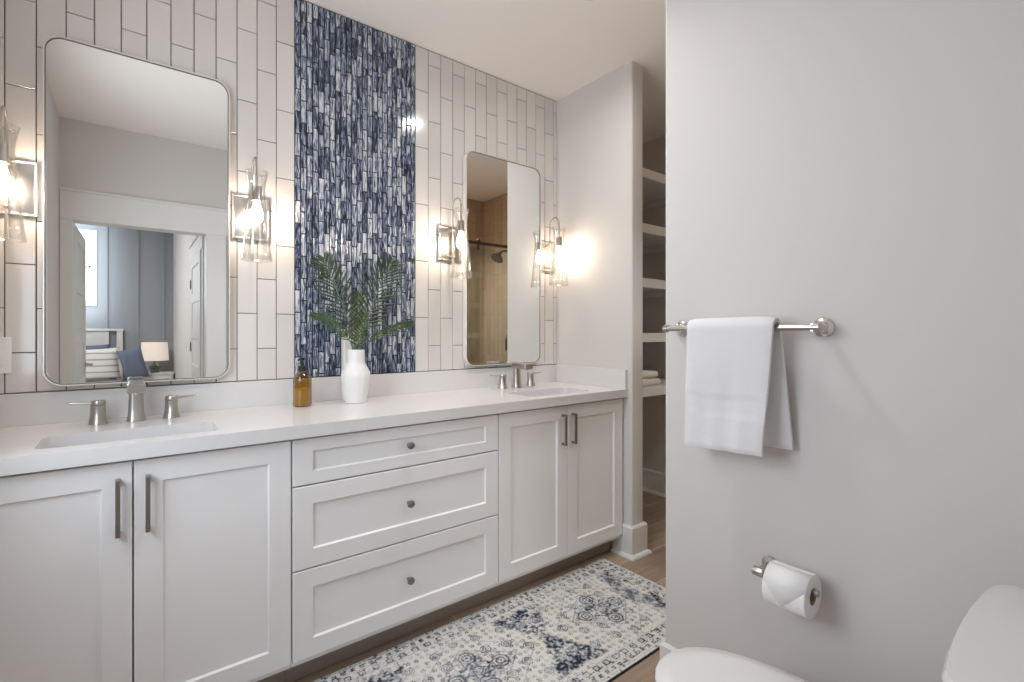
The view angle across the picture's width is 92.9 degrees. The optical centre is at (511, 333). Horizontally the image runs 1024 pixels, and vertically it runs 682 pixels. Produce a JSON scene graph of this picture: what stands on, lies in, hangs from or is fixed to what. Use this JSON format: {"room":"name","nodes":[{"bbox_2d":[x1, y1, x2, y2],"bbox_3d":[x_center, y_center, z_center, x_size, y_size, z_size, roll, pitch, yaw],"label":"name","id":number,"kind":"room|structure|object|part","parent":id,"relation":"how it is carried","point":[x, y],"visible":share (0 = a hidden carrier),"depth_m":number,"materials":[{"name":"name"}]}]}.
{"room":"bathroom","nodes":[
{"label":"bathroom","id":0,"kind":"room"},
{"bbox_2d":[0,0,556,393],"bbox_3d":[-0.772,-0.132,2.346,2.650,2.703,0.107,0,0,-38],"label":"wall","id":1,"kind":"structure","parent":0,"point":[361,134],"depth_m":2.19,"materials":[{"name":"grey tile"}]},
{"bbox_2d":[0,337,11,373],"bbox_3d":[-1.667,0.072,1.573,0.070,0.118,0.008,0,0,-38],"label":"wall switch","id":2,"kind":"object","parent":1,"relation":"attached to","point":[5,342],"visible":1,"depth_m":1.58,"materials":[{"name":"white plastic"}]},
{"bbox_2d":[0,105,37,241],"bbox_3d":[-1.592,-0.500,1.523,0.138,0.425,0.178,0,0,-38],"label":"wall sconce","id":3,"kind":"object","parent":1,"relation":"attached to","point":[18,178],"visible":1,"depth_m":1.59,"materials":[{"name":"silver metal"}]},
{"bbox_3d":[-1.598,-0.506,1.530,0.013,0.413,0.092,0,0,-38],"label":"arm","id":4,"kind":"part","parent":3,"relation":"part of","materials":[{"name":"silver metal"}]},
{"bbox_2d":[0,142,9,164],"bbox_3d":[-1.572,-0.556,1.497,0.038,0.062,0.038,0,0,-38],"label":"socket","id":5,"kind":"object","parent":3,"relation":"attached to","point":[4,148],"depth_m":1.49,"materials":[{"name":"silver metal"}]},
{"bbox_3d":[-1.572,-0.482,1.497,0.045,0.086,0.045,0,0,-38],"label":"light bulb","id":6,"kind":"part","parent":3,"relation":"part of","materials":[{"name":"white glass"}]},
{"bbox_3d":[-1.627,-0.408,1.568,0.018,0.019,0.036,0,0,-38],"label":"mounting knob","id":7,"kind":"part","parent":3,"relation":"part of","materials":[{"name":"silver metal"}]},
{"bbox_3d":[-1.572,-0.465,1.497,0.113,0.354,0.113,0,0,-38],"label":"lamp shade","id":8,"kind":"part","parent":3,"relation":"part of","materials":[{"name":"clear glass"}]},
{"bbox_2d":[42,36,229,385],"bbox_3d":[-1.356,-0.412,1.797,0.544,1.185,0.035,0,0,-38],"label":"wall mirror","id":9,"kind":"object","parent":1,"relation":"attached to","point":[136,150],"visible":1,"depth_m":1.76,"materials":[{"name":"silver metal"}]},
{"bbox_3d":[-1.331,-0.641,1.845,0.949,1.673,0.006,0,0,-38],"label":"subway tile panel","id":10,"kind":"part","parent":1,"relation":"part of","materials":[{"name":"white tile"}]},
{"bbox_2d":[232,156,272,261],"bbox_3d":[-1.035,-0.500,1.959,0.138,0.425,0.178,0,0,-38],"label":"wall sconce","id":11,"kind":"object","parent":1,"relation":"attached to","point":[250,214],"visible":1,"depth_m":2.00,"materials":[{"name":"silver metal"}]},
{"bbox_3d":[-1.041,-0.506,1.967,0.013,0.413,0.092,0,0,-38],"label":"arm","id":12,"kind":"part","parent":11,"relation":"part of","materials":[{"name":"silver metal"}]},
{"bbox_2d":[251,185,261,201],"bbox_3d":[-1.015,-0.556,1.934,0.038,0.062,0.038,0,0,-38],"label":"socket","id":13,"kind":"object","parent":11,"relation":"attached to","point":[256,190],"depth_m":1.92,"materials":[{"name":"silver metal"}]},
{"bbox_3d":[-1.015,-0.482,1.934,0.045,0.086,0.045,0,0,-38],"label":"light bulb","id":14,"kind":"part","parent":11,"relation":"part of","materials":[{"name":"white glass"}]},
{"bbox_2d":[0,364,557,427],"bbox_3d":[-0.705,0.253,2.325,2.527,0.106,0.020,0,0,-38],"label":"backsplash","id":15,"kind":"structure","parent":1,"relation":"attached to","point":[20,409],"depth_m":1.96,"materials":[{"name":"white stone"}]},
{"bbox_3d":[-0.726,-0.641,2.318,0.578,1.672,0.007,0,0,-38],"label":"glass mosaic panel","id":16,"kind":"part","parent":1,"relation":"part of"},
{"bbox_2d":[438,197,471,278],"bbox_3d":[-0.285,-0.500,2.547,0.138,0.425,0.178,0,0,-38],"label":"wall sconce","id":17,"kind":"object","parent":1,"relation":"attached to","point":[451,240],"visible":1,"depth_m":2.58,"materials":[{"name":"silver metal"}]},
{"bbox_3d":[-0.290,-0.506,2.555,0.013,0.413,0.092,0,0,-38],"label":"arm","id":18,"kind":"part","parent":17,"relation":"part of","materials":[{"name":"silver metal"}]},
{"bbox_2d":[457,220,464,232],"bbox_3d":[-0.265,-0.556,2.522,0.038,0.062,0.038,0,0,-38],"label":"socket","id":19,"kind":"object","parent":17,"relation":"attached to","point":[460,222],"depth_m":2.51,"materials":[{"name":"silver metal"}]},
{"bbox_3d":[-0.265,-0.482,2.522,0.045,0.086,0.045,0,0,-38],"label":"light bulb","id":20,"kind":"part","parent":17,"relation":"part of","materials":[{"name":"white glass"}]},
{"bbox_3d":[-0.106,-0.641,2.805,0.992,1.673,0.006,0,0,-38],"label":"subway tile panel","id":21,"kind":"part","parent":1,"relation":"part of","materials":[{"name":"white tile"}]},
{"bbox_2d":[463,150,540,365],"bbox_3d":[-0.046,-0.411,2.823,0.544,1.185,0.035,0,0,-38],"label":"wall mirror","id":22,"kind":"object","parent":1,"relation":"attached to","point":[502,197],"visible":1,"depth_m":2.79,"materials":[{"name":"grey mirror"}]},
{"bbox_2d":[541,217,565,284],"bbox_3d":[0.266,-0.500,2.978,0.138,0.425,0.178,0,0,-38],"label":"wall sconce","id":23,"kind":"object","parent":1,"relation":"attached to","point":[549,254],"visible":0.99,"depth_m":3.01,"materials":[{"name":"silver metal"}]},
{"bbox_3d":[0.260,-0.506,2.986,0.013,0.413,0.092,0,0,-38],"label":"arm","id":24,"kind":"part","parent":23,"relation":"part of","materials":[{"name":"silver metal"}]},
{"bbox_2d":[556,236,561,246],"bbox_3d":[0.286,-0.556,2.953,0.038,0.062,0.038,0,0,-38],"label":"socket","id":25,"kind":"object","parent":23,"relation":"attached to","point":[558,239],"depth_m":2.94,"materials":[{"name":"silver metal"}]},
{"bbox_3d":[0.286,-0.482,2.953,0.045,0.086,0.045,0,0,-38],"label":"light bulb","id":26,"kind":"part","parent":23,"relation":"part of","materials":[{"name":"white glass"}]},
{"bbox_2d":[293,491,665,681],"bbox_3d":[0.366,1.245,1.773,3.736,0.050,2.700,0,0,-38],"label":"floor","id":27,"kind":"structure","parent":0,"point":[652,566],"depth_m":2.43,"materials":[{"name":"brown wood"}]},
{"bbox_2d":[0,440,290,681],"bbox_3d":[-1.206,0.785,1.578,0.796,0.867,0.575,0,0,-38],"label":"sink cabinet","id":28,"kind":"object","parent":27,"relation":"on","point":[187,578],"visible":0.99,"depth_m":1.39,"materials":[{"name":"paint"}]},
{"bbox_3d":[-1.218,0.732,1.255,0.375,0.745,0.020,0,0,-38],"label":"door","id":29,"kind":"part","parent":28,"relation":"part of","materials":[{"name":"paint"}]},
{"bbox_3d":[-1.079,0.479,1.332,0.011,0.155,0.031,0,0,-38],"label":"handle","id":30,"kind":"part","parent":28,"relation":"part of","materials":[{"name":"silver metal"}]},
{"bbox_3d":[-1.028,0.479,1.373,0.011,0.155,0.031,0,0,-38],"label":"handle","id":31,"kind":"part","parent":28,"relation":"part of","materials":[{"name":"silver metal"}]},
{"bbox_3d":[-0.905,0.732,1.500,0.413,0.745,0.020,0,0,-38],"label":"door","id":32,"kind":"part","parent":28,"relation":"part of","materials":[{"name":"paint"}]},
{"bbox_2d":[285,414,497,681],"bbox_3d":[-0.555,0.785,2.089,0.858,0.867,0.574,0,0,-38],"label":"drawer cabinet","id":33,"kind":"object","parent":27,"relation":"on","point":[394,530],"visible":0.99,"depth_m":1.84,"materials":[{"name":"paint"}]},
{"bbox_3d":[-0.403,0.954,1.894,0.852,0.300,0.020,0,0,-38],"label":"drawer","id":34,"kind":"part","parent":33,"relation":"part of","materials":[{"name":"paint"}]},
{"bbox_3d":[-0.403,0.659,1.894,0.852,0.279,0.020,0,0,-38],"label":"drawer","id":35,"kind":"part","parent":33,"relation":"part of","materials":[{"name":"paint"}]},
{"bbox_3d":[-0.403,0.437,1.894,0.852,0.156,0.020,0,0,-38],"label":"drawer","id":36,"kind":"part","parent":33,"relation":"part of","materials":[{"name":"paint"}]},
{"bbox_3d":[-0.392,0.950,1.872,0.029,0.029,0.030,0,0,-38],"label":"knob","id":37,"kind":"part","parent":33,"relation":"part of","materials":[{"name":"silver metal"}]},
{"bbox_3d":[-0.392,0.655,1.872,0.029,0.029,0.030,0,0,-38],"label":"knob","id":38,"kind":"part","parent":33,"relation":"part of","materials":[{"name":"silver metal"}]},
{"bbox_3d":[-0.392,0.431,1.872,0.029,0.029,0.030,0,0,-38],"label":"knob","id":39,"kind":"part","parent":33,"relation":"part of","materials":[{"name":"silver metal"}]},
{"bbox_2d":[311,558,665,681],"bbox_3d":[-0.036,1.215,1.809,1.845,0.007,0.642,0,0,-38],"label":"runner rug","id":40,"kind":"object","parent":27,"relation":"on","point":[596,621],"visible":0.91,"depth_m":1.93,"materials":[{"name":"fabric"}]},
{"bbox_2d":[488,398,622,599],"bbox_3d":[0.122,0.785,2.620,0.862,0.867,0.575,0,0,-38],"label":"sink cabinet","id":41,"kind":"object","parent":27,"relation":"on","point":[560,468],"visible":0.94,"depth_m":2.37,"materials":[{"name":"paint"}]},
{"bbox_2d":[0,364,627,475],"bbox_3d":[-0.535,0.275,2.109,2.527,0.150,0.571,0,0,-38],"label":"countertop","id":42,"kind":"structure","parent":41,"relation":"on","point":[39,431],"depth_m":1.81,"materials":[{"name":"white stone"}]},
{"bbox_2d":[65,380,198,424],"bbox_3d":[-1.294,0.236,1.676,0.370,0.139,0.136,0,0,-38],"label":"widespread faucet","id":43,"kind":"object","parent":42,"relation":"on","point":[136,389],"visible":1,"depth_m":1.69,"materials":[{"name":"silver metal"}]},
{"bbox_3d":[-1.424,0.234,1.626,0.104,0.015,0.041,0,0,-38],"label":"lever","id":44,"kind":"part","parent":43,"relation":"part of","materials":[{"name":"silver metal"}]},
{"bbox_3d":[-1.399,0.274,1.645,0.055,0.062,0.055,0,0,-38],"label":"handle","id":45,"kind":"part","parent":43,"relation":"part of","materials":[{"name":"silver metal"}]},
{"bbox_3d":[-1.292,0.183,1.673,0.051,0.035,0.127,0,0,-38],"label":"spout arm","id":46,"kind":"part","parent":43,"relation":"part of","materials":[{"name":"silver metal"}]},
{"bbox_3d":[-1.239,0.274,1.771,0.055,0.062,0.055,0,0,-38],"label":"handle","id":47,"kind":"part","parent":43,"relation":"part of","materials":[{"name":"silver metal"}]},
{"bbox_3d":[-1.214,0.234,1.790,0.104,0.015,0.041,0,0,-38],"label":"lever","id":48,"kind":"part","parent":43,"relation":"part of","materials":[{"name":"silver metal"}]},
{"bbox_2d":[293,357,311,406],"bbox_3d":[-0.880,0.203,2.042,0.073,0.205,0.073,0,0,-38],"label":"soap dispenser","id":49,"kind":"object","parent":42,"relation":"on","point":[302,380],"visible":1,"depth_m":2.02,"materials":[{"name":"orange glass"}]},
{"bbox_2d":[341,336,352,399],"bbox_3d":[-0.756,0.160,2.231,0.043,0.291,0.043,0,0,-38],"label":"slim vase","id":50,"kind":"object","parent":42,"relation":"on","point":[345,344],"visible":0.26,"depth_m":2.21,"materials":[{"name":"white ceramic"}]},
{"bbox_2d":[341,349,370,403],"bbox_3d":[-0.691,0.189,2.152,0.126,0.232,0.124,0,0,-38],"label":"vase","id":51,"kind":"object","parent":42,"relation":"on","point":[355,375],"visible":0.98,"depth_m":2.11,"materials":[{"name":"white ceramic"}]},
{"bbox_2d":[307,311,352,349],"bbox_3d":[-0.765,0.032,2.065,0.200,0.249,0.049,0,0,-38],"label":"frond","id":52,"kind":"object","parent":51,"relation":"in","point":[316,316],"visible":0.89,"depth_m":2.06,"materials":[{"name":"green plant"}]},
{"bbox_3d":[-0.759,0.038,2.072,0.010,0.236,0.185,0,0,44],"label":"stem","id":53,"kind":"part","parent":52,"relation":"part of","materials":[{"name":"green plant"}]},
{"bbox_2d":[308,251,362,346],"bbox_3d":[-0.768,-0.100,2.102,0.242,0.511,0.032,0,0,-38],"label":"frond","id":54,"kind":"object","parent":51,"relation":"in","point":[320,258],"visible":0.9,"depth_m":2.10,"materials":[{"name":"green plant"}]},
{"bbox_3d":[-0.751,-0.082,2.111,0.126,0.475,0.009,0,0,-35],"label":"stem","id":55,"kind":"part","parent":54,"relation":"part of","materials":[{"name":"green plant"}]},
{"bbox_2d":[347,290,365,349],"bbox_3d":[-0.693,-0.020,2.175,0.095,0.351,0.020,0,0,-41],"label":"frond","id":56,"kind":"object","parent":51,"relation":"in","point":[360,292],"visible":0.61,"depth_m":2.17,"materials":[{"name":"green plant"}]},
{"bbox_2d":[349,312,370,349],"bbox_3d":[-0.659,0.031,2.120,0.092,0.250,0.066,0,0,-38],"label":"frond","id":57,"kind":"object","parent":51,"relation":"in","point":[363,314],"visible":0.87,"depth_m":2.12,"materials":[{"name":"green plant"}]},
{"bbox_2d":[352,253,409,349],"bbox_3d":[-0.597,-0.108,2.229,0.275,0.528,0.052,0,0,-38],"label":"frond","id":58,"kind":"object","parent":51,"relation":"in","point":[394,264],"visible":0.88,"depth_m":2.23,"materials":[{"name":"green plant"}]},
{"bbox_3d":[-0.624,-0.087,2.208,0.156,0.485,0.017,0,0,-38],"label":"stem","id":59,"kind":"part","parent":58,"relation":"part of","materials":[{"name":"green plant"}]},
{"bbox_2d":[360,320,414,349],"bbox_3d":[-0.563,0.048,2.219,0.264,0.217,0.048,0,0,-33],"label":"frond","id":60,"kind":"object","parent":51,"relation":"in","point":[408,323],"visible":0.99,"depth_m":2.23,"materials":[{"name":"green plant"}]},
{"bbox_2d":[490,362,541,388],"bbox_3d":[0.053,0.236,2.732,0.370,0.139,0.136,0,0,-38],"label":"widespread faucet","id":61,"kind":"object","parent":42,"relation":"on","point":[517,366],"visible":1,"depth_m":2.74,"materials":[{"name":"silver metal"}]},
{"bbox_3d":[-0.076,0.234,2.682,0.104,0.015,0.041,0,0,-38],"label":"lever","id":62,"kind":"part","parent":61,"relation":"part of","materials":[{"name":"silver metal"}]},
{"bbox_3d":[-0.052,0.274,2.701,0.055,0.062,0.055,0,0,-38],"label":"handle","id":63,"kind":"part","parent":61,"relation":"part of","materials":[{"name":"silver metal"}]},
{"bbox_3d":[0.056,0.183,2.729,0.051,0.035,0.127,0,0,-38],"label":"spout arm","id":64,"kind":"part","parent":61,"relation":"part of","materials":[{"name":"silver metal"}]},
{"bbox_3d":[0.109,0.274,2.827,0.055,0.062,0.055,0,0,-38],"label":"handle","id":65,"kind":"part","parent":61,"relation":"part of","materials":[{"name":"silver metal"}]},
{"bbox_3d":[0.133,0.234,2.846,0.104,0.015,0.041,0,0,-38],"label":"lever","id":66,"kind":"part","parent":61,"relation":"part of","materials":[{"name":"silver metal"}]},
{"bbox_3d":[0.102,0.732,2.289,0.419,0.745,0.020,0,0,-38],"label":"door","id":67,"kind":"part","parent":41,"relation":"part of","materials":[{"name":"paint"}]},
{"bbox_3d":[0.257,0.473,2.380,0.011,0.151,0.031,0,0,-38],"label":"handle","id":68,"kind":"part","parent":41,"relation":"part of","materials":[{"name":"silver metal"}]},
{"bbox_3d":[0.311,0.473,2.421,0.011,0.151,0.031,0,0,-38],"label":"handle","id":69,"kind":"part","parent":41,"relation":"part of","materials":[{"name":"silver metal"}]},
{"bbox_3d":[0.435,0.732,2.550,0.418,0.745,0.020,0,0,-38],"label":"door","id":70,"kind":"part","parent":41,"relation":"part of","materials":[{"name":"paint"}]},
{"bbox_2d":[655,585,1023,681],"bbox_3d":[0.636,0.843,0.936,0.456,0.752,0.788,0,0,-38],"label":"toilet","id":71,"kind":"object","parent":27,"relation":"on","point":[987,645],"visible":1,"depth_m":0.81,"materials":[{"name":"white ceramic"}]},
{"bbox_3d":[0.565,0.824,1.027,0.366,0.016,0.555,0,0,-38],"label":"lid","id":72,"kind":"part","parent":71,"relation":"part of","materials":[{"name":"white ceramic"}]},
{"bbox_3d":[0.810,0.484,0.715,0.456,0.034,0.226,0,0,-38],"label":"tank lid","id":73,"kind":"part","parent":71,"relation":"part of","materials":[{"name":"white ceramic"}]},
{"bbox_2d":[305,0,665,142],"bbox_3d":[0.366,-1.513,1.773,3.736,0.060,2.700,0,0,-38],"label":"ceiling","id":74,"kind":"structure","parent":0,"point":[551,49],"depth_m":2.43,"materials":[{"name":"white paint"}]},
{"bbox_2d":[556,61,642,547],"bbox_3d":[0.457,-0.132,2.975,0.101,2.703,0.761,0,0,-38],"label":"wall","id":75,"kind":"structure","parent":0,"point":[599,159],"depth_m":2.78,"materials":[{"name":"grey paint"}]},
{"bbox_2d":[611,468,665,560],"bbox_3d":[1.010,1.135,2.976,1.039,0.170,1.400,0,0,-38],"label":"baseboard","id":76,"kind":"structure","parent":75,"relation":"attached to","point":[632,544],"depth_m":2.68,"materials":[{"name":"white paint"}]},
{"bbox_2d":[643,135,665,472],"bbox_3d":[1.797,-0.132,2.895,0.100,2.703,2.700,0,0,-38],"label":"wall","id":77,"kind":"structure","parent":0,"point":[654,151],"depth_m":3.71,"materials":[{"name":"grey paint"}]},
{"bbox_2d":[660,0,1023,681],"bbox_3d":[0.896,-0.132,1.272,0.166,2.703,1.117,0,0,-38],"label":"wall","id":78,"kind":"structure","parent":0,"point":[858,165],"depth_m":1.22,"materials":[{"name":"grey paint"}]},
{"bbox_2d":[662,318,834,336],"bbox_3d":[0.658,-0.015,1.414,0.080,0.052,0.467,0,0,-38],"label":"towel bar","id":79,"kind":"object","parent":78,"relation":"attached to","point":[822,327],"visible":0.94,"depth_m":1.27,"materials":[{"name":"silver metal"}]},
{"bbox_3d":[0.533,-0.015,1.580,0.072,0.052,0.052,0,0,-38],"label":"wall post","id":80,"kind":"part","parent":79,"relation":"part of","materials":[{"name":"silver metal"}]},
{"bbox_2d":[684,316,793,456],"bbox_3d":[0.640,0.147,1.398,0.102,0.388,0.281,0,0,-38],"label":"bath towel","id":81,"kind":"object","parent":79,"relation":"hanging from","point":[737,398],"visible":0.99,"depth_m":1.35,"materials":[{"name":"white fabric"}]},
{"bbox_3d":[0.789,-0.015,1.253,0.072,0.052,0.052,0,0,-38],"label":"wall post","id":82,"kind":"part","parent":79,"relation":"part of","materials":[{"name":"silver metal"}]},
{"bbox_2d":[752,556,819,597],"bbox_3d":[0.741,0.656,1.307,0.080,0.048,0.172,0,0,-38],"label":"toilet paper holder","id":83,"kind":"object","parent":78,"relation":"attached to","point":[756,570],"visible":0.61,"depth_m":1.34,"materials":[{"name":"silver metal"}]},
{"bbox_3d":[0.707,0.656,1.359,0.070,0.048,0.048,0,0,-38],"label":"wall post","id":84,"kind":"part","parent":83,"relation":"part of","materials":[{"name":"silver metal"}]},
{"bbox_2d":[762,560,821,619],"bbox_3d":[0.732,0.669,1.274,0.111,0.111,0.103,0,0,-38],"label":"toilet paper roll","id":85,"kind":"object","parent":83,"relation":"hanging from","point":[787,587],"visible":0.96,"depth_m":1.24,"materials":[{"name":"white paper"}]},
{"bbox_3d":[0.631,-0.131,3.633,1.025,2.703,0.100,0,0,-38],"label":"wall","id":86,"kind":"structure","parent":0,"visible":0},
{"bbox_2d":[643,168,665,210],"bbox_3d":[0.804,-0.987,3.348,0.903,0.067,0.559,0,0,-38],"label":"closet shelf","id":87,"kind":"object","parent":86,"relation":"attached to","point":[654,183],"visible":0.1,"depth_m":3.38,"materials":[{"name":"white paint"}]},
{"bbox_2d":[643,223,665,254],"bbox_3d":[0.804,-0.647,3.348,0.903,0.067,0.559,0,0,-38],"label":"closet shelf","id":88,"kind":"object","parent":86,"relation":"attached to","point":[654,237],"visible":0.12,"depth_m":3.42,"materials":[{"name":"white paint"}]},
{"bbox_2d":[643,278,665,297],"bbox_3d":[0.804,-0.307,3.348,0.903,0.067,0.559,0,0,-38],"label":"closet shelf","id":89,"kind":"object","parent":86,"relation":"attached to","point":[651,287],"visible":0.1,"depth_m":3.14,"materials":[{"name":"white paint"}]},
{"bbox_2d":[643,378,665,396],"bbox_3d":[0.804,0.371,3.348,0.903,0.067,0.559,0,0,-38],"label":"closet shelf","id":90,"kind":"object","parent":86,"relation":"attached to","point":[660,389],"visible":0.12,"depth_m":3.08,"materials":[{"name":"white paint"}]},
{"bbox_2d":[643,378,660,385],"bbox_3d":[0.752,0.313,3.191,0.320,0.048,0.305,0,0,-38],"label":"folded towel","id":91,"kind":"object","parent":90,"relation":"on","point":[648,381],"visible":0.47,"depth_m":3.11,"materials":[{"name":"beige fabric"}]},
{"bbox_2d":[643,370,657,378],"bbox_3d":[0.742,0.265,3.179,0.310,0.050,0.290,0,0,-38],"label":"folded towel","id":92,"kind":"object","parent":91,"relation":"on","point":[646,373],"visible":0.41,"depth_m":3.11,"materials":[{"name":"beige fabric"}]},
{"bbox_2d":[643,333,665,341],"bbox_3d":[0.804,0.032,3.348,0.903,0.067,0.559,0,0,-38],"label":"closet shelf","id":93,"kind":"object","parent":86,"relation":"attached to","point":[647,337],"visible":0.11,"depth_m":3.07,"materials":[{"name":"white paint"}]}
]}

